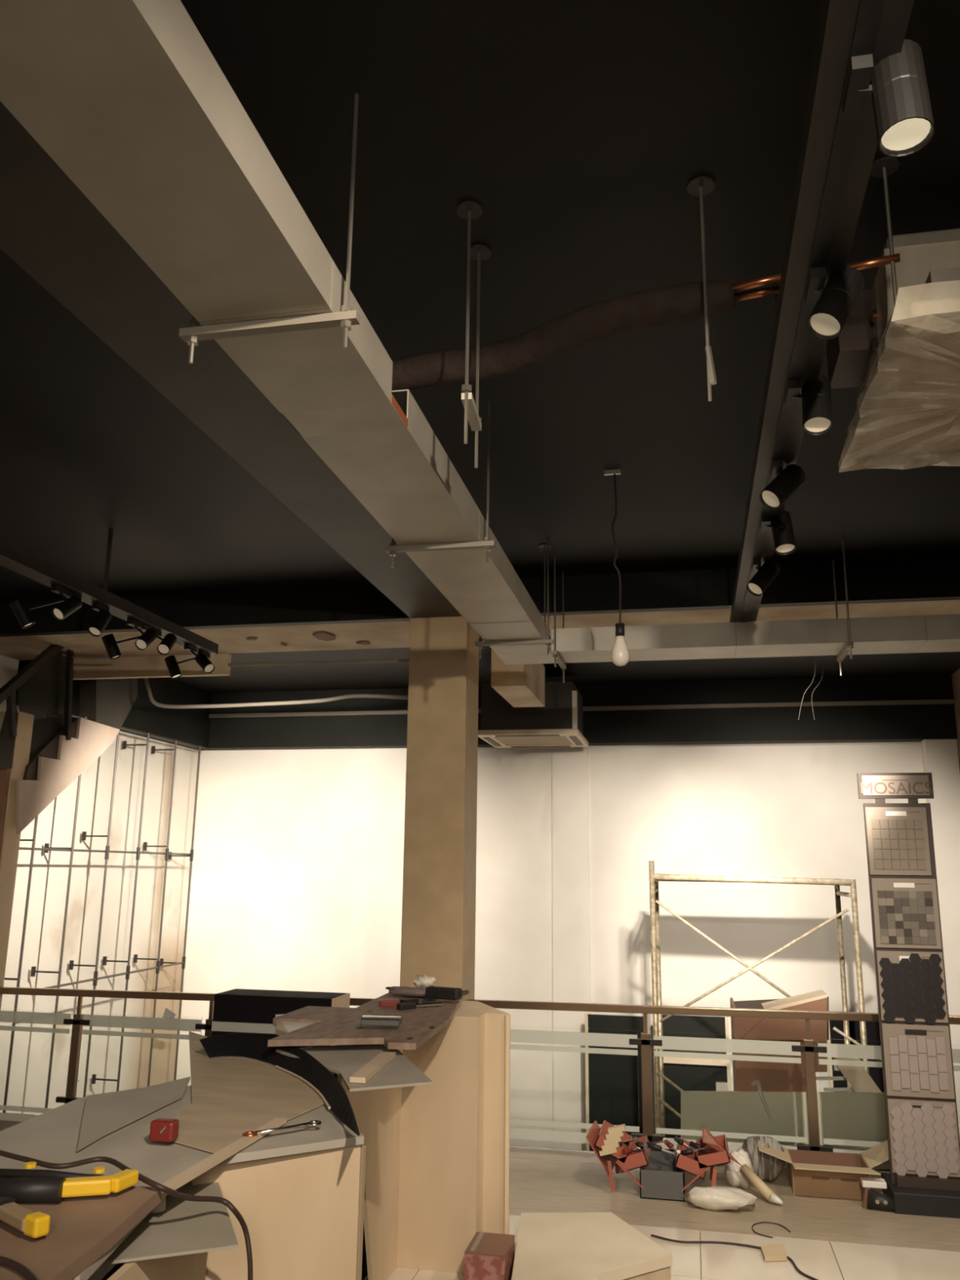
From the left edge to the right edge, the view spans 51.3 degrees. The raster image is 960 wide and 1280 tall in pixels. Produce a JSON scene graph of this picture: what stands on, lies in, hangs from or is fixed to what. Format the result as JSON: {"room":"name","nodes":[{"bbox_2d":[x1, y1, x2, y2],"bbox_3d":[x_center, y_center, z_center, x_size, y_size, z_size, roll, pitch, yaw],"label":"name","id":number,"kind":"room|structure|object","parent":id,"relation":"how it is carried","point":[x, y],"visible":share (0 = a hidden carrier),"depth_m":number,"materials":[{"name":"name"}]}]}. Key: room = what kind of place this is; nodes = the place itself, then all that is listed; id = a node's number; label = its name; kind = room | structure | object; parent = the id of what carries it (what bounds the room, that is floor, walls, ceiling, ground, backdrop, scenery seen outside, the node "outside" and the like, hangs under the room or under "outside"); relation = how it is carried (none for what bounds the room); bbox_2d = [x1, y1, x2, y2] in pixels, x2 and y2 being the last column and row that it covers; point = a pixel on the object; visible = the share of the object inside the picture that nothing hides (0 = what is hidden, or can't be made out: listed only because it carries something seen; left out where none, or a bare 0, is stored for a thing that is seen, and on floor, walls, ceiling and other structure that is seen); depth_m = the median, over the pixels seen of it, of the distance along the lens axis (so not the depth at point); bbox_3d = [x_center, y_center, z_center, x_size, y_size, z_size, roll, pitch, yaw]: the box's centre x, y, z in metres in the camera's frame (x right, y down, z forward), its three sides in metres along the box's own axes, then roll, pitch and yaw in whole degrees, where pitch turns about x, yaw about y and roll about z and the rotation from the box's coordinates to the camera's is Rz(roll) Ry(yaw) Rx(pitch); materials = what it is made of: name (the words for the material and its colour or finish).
{"room":"building under construction","nodes":[
{"label":"building under construction","id":0,"kind":"room"},
{"bbox_2d":[0,654,198,1115],"bbox_3d":[-4.650,2.231,4.661,0.120,6.220,13.200,-2,-13,12],"label":"wall","id":1,"kind":"structure","parent":0,"point":[55,827],"depth_m":9.64,"materials":[{"name":"paint"}]},
{"bbox_2d":[0,711,34,1008],"bbox_3d":[-3.741,1.926,7.278,0.615,2.808,0.215,-2,-13,12],"label":"column","id":2,"kind":"structure","parent":1,"relation":"attached to","point":[10,839],"depth_m":7.32,"materials":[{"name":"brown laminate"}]},
{"bbox_2d":[0,644,137,833],"bbox_3d":[-3.547,0.786,8.235,0.710,1.635,2.482,-2,-13,12],"label":"staircase","id":3,"kind":"structure","parent":1,"relation":"attached to","point":[63,746],"depth_m":7.85,"materials":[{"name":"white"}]},
{"bbox_2d":[2,714,201,1112],"bbox_3d":[-3.495,2.867,9.047,0.287,4.170,3.034,-2,-13,12],"label":"frame","id":4,"kind":"object","parent":1,"relation":"attached to","point":[168,855],"visible":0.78,"depth_m":9.28,"materials":[{"name":"grey metal"}]},
{"bbox_2d":[15,660,212,748],"bbox_3d":[-3.471,0.573,9.869,0.220,0.630,3.080,-2,-13,12],"label":"trim","id":5,"kind":"structure","parent":1,"relation":"attached to","point":[187,726],"depth_m":10.42,"materials":[{"name":"grey paint"}]},
{"bbox_2d":[17,653,231,679],"bbox_3d":[-2.954,0.230,8.256,1.900,0.170,0.060,-2,-13,12],"label":"trim","id":6,"kind":"structure","parent":1,"relation":"attached to","point":[132,667],"depth_m":8.19,"materials":[{"name":"paint"}]},
{"bbox_2d":[0,600,959,660],"bbox_3d":[-0.024,-0.168,7.266,8.060,0.264,0.820,-2,-13,12],"label":"trim","id":7,"kind":"structure","parent":1,"relation":"attached to","point":[396,634],"depth_m":7.28,"materials":[{"name":"paint"}]},
{"bbox_2d":[0,557,959,636],"bbox_3d":[-0.115,-0.275,6.839,8.060,0.250,0.080,-2,-13,12],"label":"ceiling beam","id":8,"kind":"structure","parent":1,"relation":"attached to","point":[933,579],"depth_m":6.63,"materials":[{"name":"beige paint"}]},
{"bbox_2d":[0,0,959,693],"bbox_3d":[-0.606,-0.995,4.552,8.260,0.120,13.200,-2,-13,12],"label":"ceiling","id":9,"kind":"structure","parent":0,"point":[580,131],"depth_m":3.48,"materials":[{"name":"black paint"}]},
{"bbox_2d":[0,528,218,654],"bbox_3d":[-2.388,-0.664,4.774,0.120,0.470,4.850,-2,-13,12],"label":"track","id":10,"kind":"object","parent":9,"relation":"hanging from","point":[13,558],"visible":0.95,"depth_m":5.64,"materials":[{"name":"grey"}]},
{"bbox_2d":[9,590,81,628],"bbox_3d":[-2.401,-0.161,5.490,0.382,0.187,0.123,-2,-13,12],"label":"track spotlight","id":11,"kind":"object","parent":10,"relation":"hanging from","point":[22,613],"visible":0.97,"depth_m":5.49,"materials":[{"name":"black"}]},
{"bbox_2d":[50,584,82,620],"bbox_3d":[-2.210,-0.191,5.329,0.130,0.196,0.160,-2,-13,12],"label":"track spotlight","id":12,"kind":"object","parent":10,"relation":"hanging from","point":[70,605],"visible":1,"depth_m":5.31,"materials":[{"name":"black"}]},
{"bbox_2d":[88,603,111,636],"bbox_3d":[-2.167,-0.108,5.705,0.079,0.189,0.145,-2,-13,12],"label":"track spotlight","id":13,"kind":"object","parent":10,"relation":"hanging from","point":[104,616],"visible":1,"depth_m":5.68,"materials":[{"name":"black"}]},
{"bbox_2d":[101,628,161,659],"bbox_3d":[-2.218,0.030,6.319,0.368,0.184,0.120,-2,-13,12],"label":"track spotlight","id":14,"kind":"object","parent":10,"relation":"hanging from","point":[109,642],"visible":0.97,"depth_m":6.32,"materials":[{"name":"black"}]},
{"bbox_2d":[126,618,157,650],"bbox_3d":[-2.048,-0.025,6.040,0.152,0.197,0.162,-2,-13,12],"label":"track spotlight","id":15,"kind":"object","parent":10,"relation":"hanging from","point":[147,637],"visible":1,"depth_m":6.02,"materials":[{"name":"black"}]},
{"bbox_2d":[0,101,462,617],"bbox_3d":[-1.190,-1.274,2.539,0.400,0.250,9.000,-2,-13,12],"label":"ceiling beam","id":16,"kind":"structure","parent":9,"relation":"attached to","point":[49,228],"depth_m":3.33,"materials":[{"name":"paint"}]},
{"bbox_2d":[178,93,360,364],"bbox_3d":[-0.514,-1.037,2.509,0.460,0.710,0.030,-2,-13,12],"label":"hanger","id":17,"kind":"object","parent":9,"relation":"hanging from","point":[193,333],"visible":0.91,"depth_m":2.44,"materials":[{"name":"beige"}]},
{"bbox_2d":[144,678,408,708],"bbox_3d":[-1.855,0.401,8.896,2.556,0.391,0.034,-2,-13,12],"label":"cable","id":18,"kind":"object","parent":9,"relation":"hanging from","point":[146,681],"visible":0.94,"depth_m":8.85,"materials":[{"name":"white plastic"}]},
{"bbox_2d":[384,400,495,568],"bbox_3d":[-0.162,-0.652,4.169,0.460,0.710,0.030,-2,-13,12],"label":"hanger","id":19,"kind":"object","parent":9,"relation":"hanging from","point":[487,544],"visible":0.9,"depth_m":4.10,"materials":[{"name":"beige"}]},
{"bbox_2d":[0,0,557,664],"bbox_3d":[-0.540,-0.867,2.349,0.341,0.133,8.680,-2,-13,12],"label":"air duct","id":20,"kind":"object","parent":19,"relation":"hanging from","point":[128,99],"visible":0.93,"depth_m":2.14,"materials":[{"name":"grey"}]},
{"bbox_2d":[490,648,544,707],"bbox_3d":[0.314,0.285,7.939,0.263,0.340,1.000,-2,-13,12],"label":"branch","id":21,"kind":"object","parent":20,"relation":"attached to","point":[520,685],"visible":0.71,"depth_m":7.59,"materials":[{"name":"paint"}]},
{"bbox_2d":[456,200,483,444],"bbox_3d":[-0.036,-0.920,2.903,0.077,0.750,0.077,-2,-13,12],"label":"rod","id":22,"kind":"object","parent":9,"relation":"hanging from","point":[469,210],"visible":1,"depth_m":2.94,"materials":[{"name":"silver metal"}]},
{"bbox_2d":[470,244,491,468],"bbox_3d":[-0.007,-0.880,3.109,0.077,0.735,0.077,-2,-13,12],"label":"rod","id":23,"kind":"object","parent":9,"relation":"hanging from","point":[479,252],"visible":0.9,"depth_m":3.14,"materials":[{"name":"silver metal"}]},
{"bbox_2d":[461,383,481,431],"bbox_3d":[-0.024,-0.682,2.956,0.030,0.040,0.243,-1,-13,8],"label":"bracket","id":24,"kind":"object","parent":23,"relation":"attached to","point":[474,420],"visible":0.98,"depth_m":2.92,"materials":[{"name":"grey metal"}]},
{"bbox_2d":[475,537,553,657],"bbox_3d":[0.202,-0.253,5.886,0.460,0.710,0.030,-2,-13,12],"label":"hanger","id":25,"kind":"object","parent":9,"relation":"hanging from","point":[548,641],"visible":0.9,"depth_m":5.82,"materials":[{"name":"beige"}]},
{"bbox_2d":[477,680,588,747],"bbox_3d":[0.530,0.744,9.778,0.960,0.507,1.000,-2,-13,12],"label":"air conditioner","id":26,"kind":"object","parent":9,"relation":"hanging from","point":[559,723],"depth_m":9.35,"materials":[{"name":"grey"}]},
{"bbox_2d":[495,735,572,745],"bbox_3d":[0.527,0.960,9.728,0.680,0.030,0.720,-2,-13,12],"label":"ceiling vent","id":27,"kind":"object","parent":26,"relation":"in","point":[562,740],"depth_m":9.77,"materials":[{"name":"grey"}]},
{"bbox_2d":[552,552,566,682],"bbox_3d":[0.502,-0.133,6.329,0.031,0.740,0.460,-2,-13,12],"label":"bracket","id":28,"kind":"object","parent":9,"relation":"hanging from","point":[556,655],"visible":1,"depth_m":6.19,"materials":[{"name":"beige"}]},
{"bbox_2d":[604,469,630,666],"bbox_3d":[0.657,-0.356,4.807,0.105,0.982,0.087,-2,-13,12],"label":"hanging bulb","id":29,"kind":"object","parent":9,"relation":"hanging from","point":[620,651],"visible":1,"depth_m":4.71,"materials":[{"name":"white glass"}]},
{"bbox_2d":[687,176,716,401],"bbox_3d":[0.629,-0.977,2.795,0.077,0.670,0.077,-2,-13,12],"label":"rod","id":30,"kind":"object","parent":9,"relation":"hanging from","point":[701,186],"visible":1,"depth_m":2.81,"materials":[{"name":"silver metal"}]},
{"bbox_2d":[729,0,914,622],"bbox_3d":[1.028,-0.923,3.440,0.140,0.478,5.970,-2,-13,12],"label":"track","id":31,"kind":"object","parent":9,"relation":"hanging from","point":[837,153],"visible":0.74,"depth_m":2.26,"materials":[{"name":"grey"}]},
{"bbox_2d":[746,559,780,596],"bbox_3d":[1.345,-0.294,4.743,0.163,0.182,0.138,-2,-13,12],"label":"track spotlight","id":32,"kind":"object","parent":31,"relation":"hanging from","point":[766,574],"visible":1,"depth_m":4.72,"materials":[{"name":"black"}]},
{"bbox_2d":[760,510,795,555],"bbox_3d":[1.242,-0.446,4.168,0.132,0.186,0.129,-2,-13,12],"label":"track spotlight","id":33,"kind":"object","parent":31,"relation":"hanging from","point":[781,526],"visible":0.94,"depth_m":4.14,"materials":[{"name":"black"}]},
{"bbox_2d":[759,459,805,510],"bbox_3d":[1.087,-0.550,3.624,0.179,0.178,0.120,6,-14,-21],"label":"track spotlight","id":34,"kind":"object","parent":31,"relation":"hanging from","point":[784,482],"visible":1,"depth_m":3.59,"materials":[{"name":"black"}]},
{"bbox_2d":[784,374,832,435],"bbox_3d":[1.000,-0.710,3.028,0.132,0.187,0.131,-2,-13,12],"label":"track spotlight","id":35,"kind":"object","parent":31,"relation":"hanging from","point":[815,396],"visible":0.97,"depth_m":3.00,"materials":[{"name":"black"}]},
{"bbox_2d":[804,266,864,339],"bbox_3d":[0.878,-0.831,2.469,0.147,0.188,0.129,-2,-13,12],"label":"track spotlight","id":36,"kind":"object","parent":31,"relation":"hanging from","point":[835,302],"visible":0.98,"depth_m":2.45,"materials":[{"name":"black"}]},
{"bbox_2d":[841,39,934,157],"bbox_3d":[0.752,-0.994,1.842,0.139,0.187,0.120,-2,-13,12],"label":"track spotlight","id":37,"kind":"object","parent":31,"relation":"hanging from","point":[897,86],"visible":0.95,"depth_m":1.81,"materials":[{"name":"black"}]},
{"bbox_2d":[831,537,853,675],"bbox_3d":[2.167,-0.190,5.989,0.031,0.740,0.460,-2,-13,12],"label":"bracket","id":38,"kind":"object","parent":9,"relation":"hanging from","point":[849,645],"visible":1,"depth_m":5.84,"materials":[{"name":"beige"}]},
{"bbox_2d":[551,613,959,662],"bbox_3d":[2.100,-0.015,5.958,3.328,0.145,0.350,-2,-13,12],"label":"duct","id":39,"kind":"object","parent":38,"relation":"hanging from","point":[931,633],"visible":0.94,"depth_m":5.92,"materials":[{"name":"metal"}]},
{"bbox_2d":[870,156,899,306],"bbox_3d":[1.121,-1.094,2.731,0.077,0.460,0.077,-2,-13,12],"label":"rod","id":40,"kind":"object","parent":9,"relation":"hanging from","point":[883,167],"visible":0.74,"depth_m":2.75,"materials":[{"name":"silver metal"}]},
{"bbox_2d":[391,253,900,391],"bbox_3d":[0.383,-0.964,3.067,1.675,0.107,0.171,-7,-15,29],"label":"insulated pipe","id":41,"kind":"object","parent":40,"relation":"hanging from","point":[681,302],"visible":0.8,"depth_m":3.03,"materials":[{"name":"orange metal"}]},
{"bbox_2d":[826,228,959,472],"bbox_3d":[1.578,-0.919,2.830,1.027,0.527,0.990,-2,-13,12],"label":"wrapped cassette","id":42,"kind":"object","parent":40,"relation":"hanging from","point":[903,358],"visible":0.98,"depth_m":2.86,"materials":[{"name":"beige plastic"}]},
{"bbox_2d":[0,1112,959,1279],"bbox_3d":[-1.039,2.291,1.880,8.060,0.250,9.380,-2,-13,12],"label":"floor","id":43,"kind":"structure","parent":0,"point":[829,1238],"depth_m":4.92,"materials":[{"name":"brown"}]},
{"bbox_2d":[0,1085,365,1279],"bbox_3d":[-0.786,1.847,2.728,0.970,1.000,2.544,-1,-13,7],"label":"counter","id":44,"kind":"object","parent":43,"relation":"on","point":[298,1193],"depth_m":2.57,"materials":[{"name":"grey laminate"}]},
{"bbox_2d":[0,1186,161,1279],"bbox_3d":[-0.748,1.114,1.839,0.400,0.028,0.748,7,-14,-26],"label":"board","id":45,"kind":"object","parent":44,"relation":"on","point":[82,1229],"visible":0.58,"depth_m":1.87,"materials":[{"name":"wood"}]},
{"bbox_2d":[0,1195,50,1238],"bbox_3d":[-0.872,1.081,1.880,0.198,0.034,0.059,-8,-15,32],"label":"tool","id":46,"kind":"object","parent":45,"relation":"on","point":[33,1224],"visible":1,"depth_m":1.83,"materials":[{"name":"yellow plastic"}]},
{"bbox_2d":[0,1161,138,1202],"bbox_3d":[-0.890,1.127,2.082,0.335,0.043,0.161,1,-13,0],"label":"cutter","id":47,"kind":"object","parent":45,"relation":"on","point":[28,1184],"visible":1,"depth_m":2.04,"materials":[{"name":"yellow plastic"}]},
{"bbox_2d":[0,1150,253,1279],"bbox_3d":[-0.861,1.370,2.212,0.696,0.416,0.239,-2,-13,12],"label":"power cable","id":48,"kind":"object","parent":44,"relation":"on","point":[113,1162],"visible":0.94,"depth_m":2.23,"materials":[{"name":"brown rubber"}]},
{"bbox_2d":[76,1076,190,1151],"bbox_3d":[-1.026,1.362,2.904,0.286,0.006,0.873,3,-13,-11],"label":"board offcut","id":49,"kind":"object","parent":44,"relation":"on","point":[104,1113],"visible":1,"depth_m":2.92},
{"bbox_2d":[149,1117,179,1142],"bbox_3d":[-0.812,1.259,2.568,0.066,0.050,0.045,-2,-13,12],"label":"tape measure","id":50,"kind":"object","parent":44,"relation":"on","point":[162,1130],"visible":1,"depth_m":2.55,"materials":[{"name":"red plastic"}]},
{"bbox_2d":[101,1180,238,1265],"bbox_3d":[-0.668,1.278,2.151,0.347,0.006,0.896,-2,-13,12],"label":"sheet","id":51,"kind":"object","parent":44,"relation":"on","point":[176,1226],"visible":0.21,"depth_m":2.16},
{"bbox_2d":[161,1117,286,1192],"bbox_3d":[-0.621,1.268,2.483,0.030,0.012,0.642,-2,-13,12],"label":"batten","id":52,"kind":"object","parent":44,"relation":"on","point":[181,1179],"visible":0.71,"depth_m":2.40,"materials":[{"name":"beige"}]},
{"bbox_2d":[172,1031,324,1153],"bbox_3d":[-0.799,1.487,3.423,0.485,0.004,1.940,4,-13,-12],"label":"sheet","id":53,"kind":"object","parent":44,"relation":"on","point":[232,1096],"visible":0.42,"depth_m":3.06,"materials":[{"name":"wood"}]},
{"bbox_2d":[199,1033,359,1135],"bbox_3d":[-0.570,1.395,3.165,0.272,0.058,1.606,8,-15,-29],"label":"trim","id":54,"kind":"structure","parent":53,"relation":"on","point":[306,1066],"depth_m":3.52,"materials":[{"name":"black laminate"}]},
{"bbox_2d":[242,1120,321,1137],"bbox_3d":[-0.525,1.302,2.665,0.233,0.012,0.041,11,-17,-39],"label":"spanner","id":55,"kind":"object","parent":44,"relation":"on","point":[312,1122],"visible":1,"depth_m":2.66,"materials":[{"name":"silver metal"}]},
{"bbox_2d":[0,986,375,1121],"bbox_3d":[-1.958,2.824,6.683,3.036,0.911,0.090,-2,-13,12],"label":"glass balustrade","id":56,"kind":"object","parent":43,"relation":"on","point":[119,1051],"visible":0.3,"depth_m":6.82,"materials":[{"name":"clear glass"}]},
{"bbox_2d":[211,988,350,1048],"bbox_3d":[-1.237,2.661,6.141,0.777,0.928,0.306,-2,-13,12],"label":"box","id":57,"kind":"object","parent":43,"relation":"on","point":[237,1011],"visible":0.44,"depth_m":6.11,"materials":[{"name":"black laminate"}]},
{"bbox_2d":[275,1044,432,1091],"bbox_3d":[-0.376,1.452,3.425,0.446,0.008,0.741,7,-14,-26],"label":"board offcut","id":58,"kind":"object","parent":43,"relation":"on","point":[344,1060],"visible":0.88,"depth_m":3.38,"materials":[{"name":"grey laminate"}]},
{"bbox_2d":[349,1051,395,1083],"bbox_3d":[-0.350,1.411,3.310,0.050,0.016,0.447,-1,-13,7],"label":"batten","id":59,"kind":"object","parent":58,"relation":"on","point":[366,1073],"visible":1,"depth_m":3.25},
{"bbox_2d":[267,990,465,1049],"bbox_3d":[-0.491,1.625,4.313,0.749,0.056,1.602,0,-13,3],"label":"board","id":60,"kind":"object","parent":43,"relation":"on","point":[331,1025],"visible":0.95,"depth_m":3.90,"materials":[{"name":"brown"}]},
{"bbox_2d":[360,1013,402,1026],"bbox_3d":[-0.373,1.449,3.817,0.155,0.038,0.121,0,-13,3],"label":"steel straightedge","id":61,"kind":"object","parent":60,"relation":"on","point":[392,1020],"visible":1,"depth_m":3.78,"materials":[{"name":"grey metal"}]},
{"bbox_2d":[422,986,469,1003],"bbox_3d":[-0.162,1.641,4.635,0.208,0.065,0.330,-2,-13,12],"label":"gun","id":62,"kind":"object","parent":60,"relation":"on","point":[433,993],"visible":0.98,"depth_m":4.58,"materials":[{"name":"black plastic"}]},
{"bbox_2d":[306,1000,510,1279],"bbox_3d":[-0.570,2.152,4.149,0.774,1.046,2.020,-7,-15,31],"label":"counter","id":63,"kind":"object","parent":43,"relation":"on","point":[437,1171],"visible":0.53,"depth_m":4.44,"materials":[{"name":"beige laminate"}]},
{"bbox_2d":[400,616,479,1000],"bbox_3d":[-0.262,1.530,6.619,0.400,3.370,0.400,-2,-13,12],"label":"column","id":64,"kind":"structure","parent":43,"relation":"on","point":[437,941],"depth_m":6.54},
{"bbox_2d":[453,1000,509,1018],"bbox_3d":[-0.219,1.670,4.355,0.576,0.006,1.560,-2,-13,12],"label":"countertop","id":65,"kind":"structure","parent":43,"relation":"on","point":[467,1009],"depth_m":4.74,"materials":[{"name":"brown wood"}]},
{"bbox_2d":[463,1231,515,1279],"bbox_3d":[0.042,2.612,4.176,0.168,0.177,0.242,-2,-13,12],"label":"carton","id":66,"kind":"object","parent":43,"relation":"on","point":[488,1255],"visible":0.97,"depth_m":4.09,"materials":[{"name":"brown"}]},
{"bbox_2d":[586,1120,743,1201],"bbox_3d":[1.021,2.868,5.527,0.836,0.306,0.388,-2,-13,12],"label":"toolbox","id":67,"kind":"object","parent":43,"relation":"on","point":[662,1174],"visible":0.88,"depth_m":5.39,"materials":[{"name":"red plastic"}]},
{"bbox_2d":[599,1124,626,1155],"bbox_3d":[0.725,2.731,5.462,0.144,0.160,0.050,-2,-13,12],"label":"pack","id":68,"kind":"object","parent":67,"relation":"in","point":[614,1135],"visible":1,"depth_m":5.44,"materials":[{"name":"beige"}]},
{"bbox_2d":[594,1120,632,1163],"bbox_3d":[0.750,2.805,5.599,0.187,0.134,0.345,-2,-13,12],"label":"tray","id":69,"kind":"object","parent":67,"relation":"on","point":[599,1133],"depth_m":5.50,"materials":[{"name":"red metal"}]},
{"bbox_2d":[616,1135,650,1173],"bbox_3d":[0.857,2.858,5.564,0.172,0.116,0.345,-2,-13,12],"label":"tray","id":70,"kind":"object","parent":67,"relation":"on","point":[626,1162],"depth_m":5.41,"materials":[{"name":"red metal"}]},
{"bbox_2d":[640,1151,684,1201],"bbox_3d":[1.009,2.949,5.512,0.233,0.140,0.386,-2,-13,12],"label":"tray","id":71,"kind":"object","parent":67,"relation":"on","point":[660,1179],"depth_m":5.34,"materials":[{"name":"grey metal"}]},
{"bbox_2d":[675,1137,706,1178],"bbox_3d":[1.163,2.848,5.502,0.172,0.116,0.345,-2,-13,12],"label":"tray","id":72,"kind":"object","parent":67,"relation":"on","point":[695,1164],"depth_m":5.34,"materials":[{"name":"red metal"}]},
{"bbox_2d":[696,1134,730,1168],"bbox_3d":[1.277,2.804,5.488,0.175,0.098,0.345,-2,-13,12],"label":"tray","id":73,"kind":"object","parent":67,"relation":"on","point":[721,1155],"depth_m":5.33,"materials":[{"name":"red metal"}]},
{"bbox_2d":[467,999,959,1173],"bbox_3d":[1.859,2.658,5.913,3.960,0.908,0.090,-2,-13,12],"label":"glass balustrade","id":74,"kind":"object","parent":43,"relation":"on","point":[563,1080],"visible":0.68,"depth_m":6.02,"materials":[{"name":"clear glass"}]},
{"bbox_2d":[682,1186,756,1210],"bbox_3d":[1.246,2.901,5.206,0.381,0.098,0.196,-2,-13,12],"label":"plastic bag","id":75,"kind":"object","parent":43,"relation":"on","point":[712,1197],"visible":1,"depth_m":5.16,"materials":[{"name":"plastic"}]},
{"bbox_2d":[724,1147,755,1189],"bbox_3d":[1.436,2.931,5.557,0.157,0.198,0.152,-9,-16,36],"label":"plastic bag","id":76,"kind":"object","parent":43,"relation":"on","point":[733,1176],"visible":0.84,"depth_m":5.51,"materials":[{"name":"plastic"}]},
{"bbox_2d":[739,1164,782,1204],"bbox_3d":[1.504,2.916,5.359,0.052,0.138,0.280,8,-15,-27],"label":"tube","id":77,"kind":"object","parent":43,"relation":"on","point":[746,1171],"visible":0.99,"depth_m":5.34,"materials":[{"name":"beige"}]},
{"bbox_2d":[742,1135,786,1181],"bbox_3d":[1.611,2.949,5.698,0.248,0.230,0.219,-2,-13,12],"label":"bundled polythene","id":78,"kind":"object","parent":43,"relation":"on","point":[766,1166],"visible":0.81,"depth_m":5.62,"materials":[{"name":"plastic"}]},
{"bbox_2d":[760,1243,786,1261],"bbox_3d":[1.340,2.795,4.566,0.108,0.020,0.194,-2,-13,12],"label":"scrap","id":79,"kind":"object","parent":43,"relation":"on","point":[773,1252],"visible":1,"depth_m":4.53,"materials":[{"name":"beige"}]},
{"bbox_2d":[725,1091,823,1168],"bbox_3d":[1.805,2.903,5.961,1.209,0.512,0.032,-2,-13,12],"label":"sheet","id":80,"kind":"object","parent":43,"relation":"on","point":[819,1100],"visible":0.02,"depth_m":5.94,"materials":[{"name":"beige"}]},
{"bbox_2d":[757,1140,888,1199],"bbox_3d":[1.907,2.911,5.495,0.723,0.229,0.490,-2,-13,12],"label":"cardboard box","id":81,"kind":"object","parent":43,"relation":"on","point":[811,1173],"visible":0.83,"depth_m":5.43,"materials":[{"name":"brown"}]},
{"bbox_2d":[860,1177,897,1212],"bbox_3d":[2.086,2.905,5.229,0.174,0.134,0.130,-2,-13,12],"label":"box","id":82,"kind":"object","parent":43,"relation":"on","point":[872,1199],"visible":1,"depth_m":5.20,"materials":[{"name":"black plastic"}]},
{"bbox_2d":[857,772,959,1218],"bbox_3d":[2.392,1.876,5.525,0.430,2.271,0.360,-2,-13,12],"label":"display stand","id":83,"kind":"object","parent":43,"relation":"on","point":[923,1178],"visible":1,"depth_m":5.47,"materials":[{"name":"brown"}]},
{"bbox_3d":[0.417,2.652,4.057,0.678,0.044,1.182,-2,-13,12],"label":"sheet","id":84,"kind":"object","parent":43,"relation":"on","visible":0},
{"bbox_2d":[623,1266,671,1279],"bbox_3d":[0.464,2.605,4.072,0.641,0.044,1.178,0,-13,5],"label":"sheet","id":85,"kind":"object","parent":84,"relation":"on","point":[664,1273],"visible":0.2,"depth_m":4.11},
{"bbox_2d":[511,1212,672,1279],"bbox_3d":[0.466,2.556,4.082,0.650,0.044,1.204,0,-13,5],"label":"sheet","id":86,"kind":"object","parent":85,"relation":"on","point":[550,1246],"visible":1,"depth_m":4.20,"materials":[{"name":"wood"}]},
{"bbox_2d":[180,742,925,1151],"bbox_3d":[0.705,3.572,10.212,8.260,6.220,0.150,-2,-13,12],"label":"wall","id":87,"kind":"structure","parent":0,"point":[297,873],"depth_m":10.37,"materials":[{"name":"white paint"}]},
{"bbox_2d":[551,746,591,1027],"bbox_3d":[0.920,3.850,10.005,0.378,5.590,0.035,-2,-13,12],"label":"trim","id":88,"kind":"structure","parent":87,"relation":"attached to","point":[570,784],"depth_m":10.30,"materials":[{"name":"white paint"}]},
{"bbox_2d":[192,674,957,751],"bbox_3d":[0.702,0.807,10.660,8.060,0.630,0.220,-2,-13,12],"label":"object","id":89,"kind":"structure","parent":87,"relation":"attached to","point":[902,722],"depth_m":10.27,"materials":[{"name":"grey paint"}]},
{"bbox_2d":[920,738,959,1044],"bbox_3d":[4.472,3.712,9.207,0.290,5.590,0.180,-2,-13,12],"label":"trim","id":90,"kind":"structure","parent":87,"relation":"attached to","point":[940,757],"depth_m":9.52,"materials":[{"name":"white paint"}]},
{"bbox_2d":[951,668,959,772],"bbox_3d":[3.360,1.957,3.026,0.120,6.220,13.200,-2,-13,12],"label":"wall","id":91,"kind":"structure","parent":0,"point":[956,675],"depth_m":9.65,"materials":[{"name":"brown"}]},
{"bbox_2d":[208,698,955,718],"bbox_3d":[0.784,0.730,10.524,7.840,0.040,0.040,-2,-13,12],"label":"trim","id":92,"kind":"structure","parent":91,"relation":"attached to","point":[913,701],"depth_m":10.25,"materials":[{"name":"brown"}]},
{"bbox_3d":[0.265,6.212,7.612,8.060,0.100,3.820,-2,-13,12],"label":"floor","id":93,"kind":"structure","parent":0,"visible":0},
{"bbox_2d":[584,1013,648,1133],"bbox_3d":[1.290,5.039,9.265,0.601,2.951,0.050,-2,-13,12],"label":"display panel","id":94,"kind":"object","parent":93,"relation":"on","point":[591,1020],"visible":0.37,"depth_m":9.55,"materials":[{"name":"black"}]},
{"bbox_2d":[662,1013,728,1034],"bbox_3d":[1.970,4.999,9.109,0.690,2.976,0.090,-2,-13,12],"label":"display panel","id":95,"kind":"object","parent":93,"relation":"on","point":[676,1023],"visible":0.14,"depth_m":9.42,"materials":[{"name":"black"}]},
{"bbox_2d":[648,860,866,1144],"bbox_3d":[2.245,3.972,7.764,1.699,4.383,0.963,-2,-13,12],"label":"scaffold tower","id":96,"kind":"object","parent":93,"relation":"on","point":[654,878],"visible":0.52,"depth_m":7.79,"materials":[{"name":"metal"}]},
{"bbox_2d":[729,989,828,1091],"bbox_3d":[2.163,4.219,6.849,0.717,3.491,0.670,-2,-13,12],"label":"tall cabinet","id":97,"kind":"object","parent":93,"relation":"on","point":[818,1000],"visible":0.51,"depth_m":6.89,"materials":[{"name":"red laminate"}]},
{"bbox_2d":[828,1020,879,1040],"bbox_3d":[3.470,4.923,8.830,0.617,3.037,0.050,-2,-13,12],"label":"display panel","id":98,"kind":"object","parent":93,"relation":"on","point":[873,1033],"visible":0.02,"depth_m":9.14,"materials":[{"name":"black laminate"}]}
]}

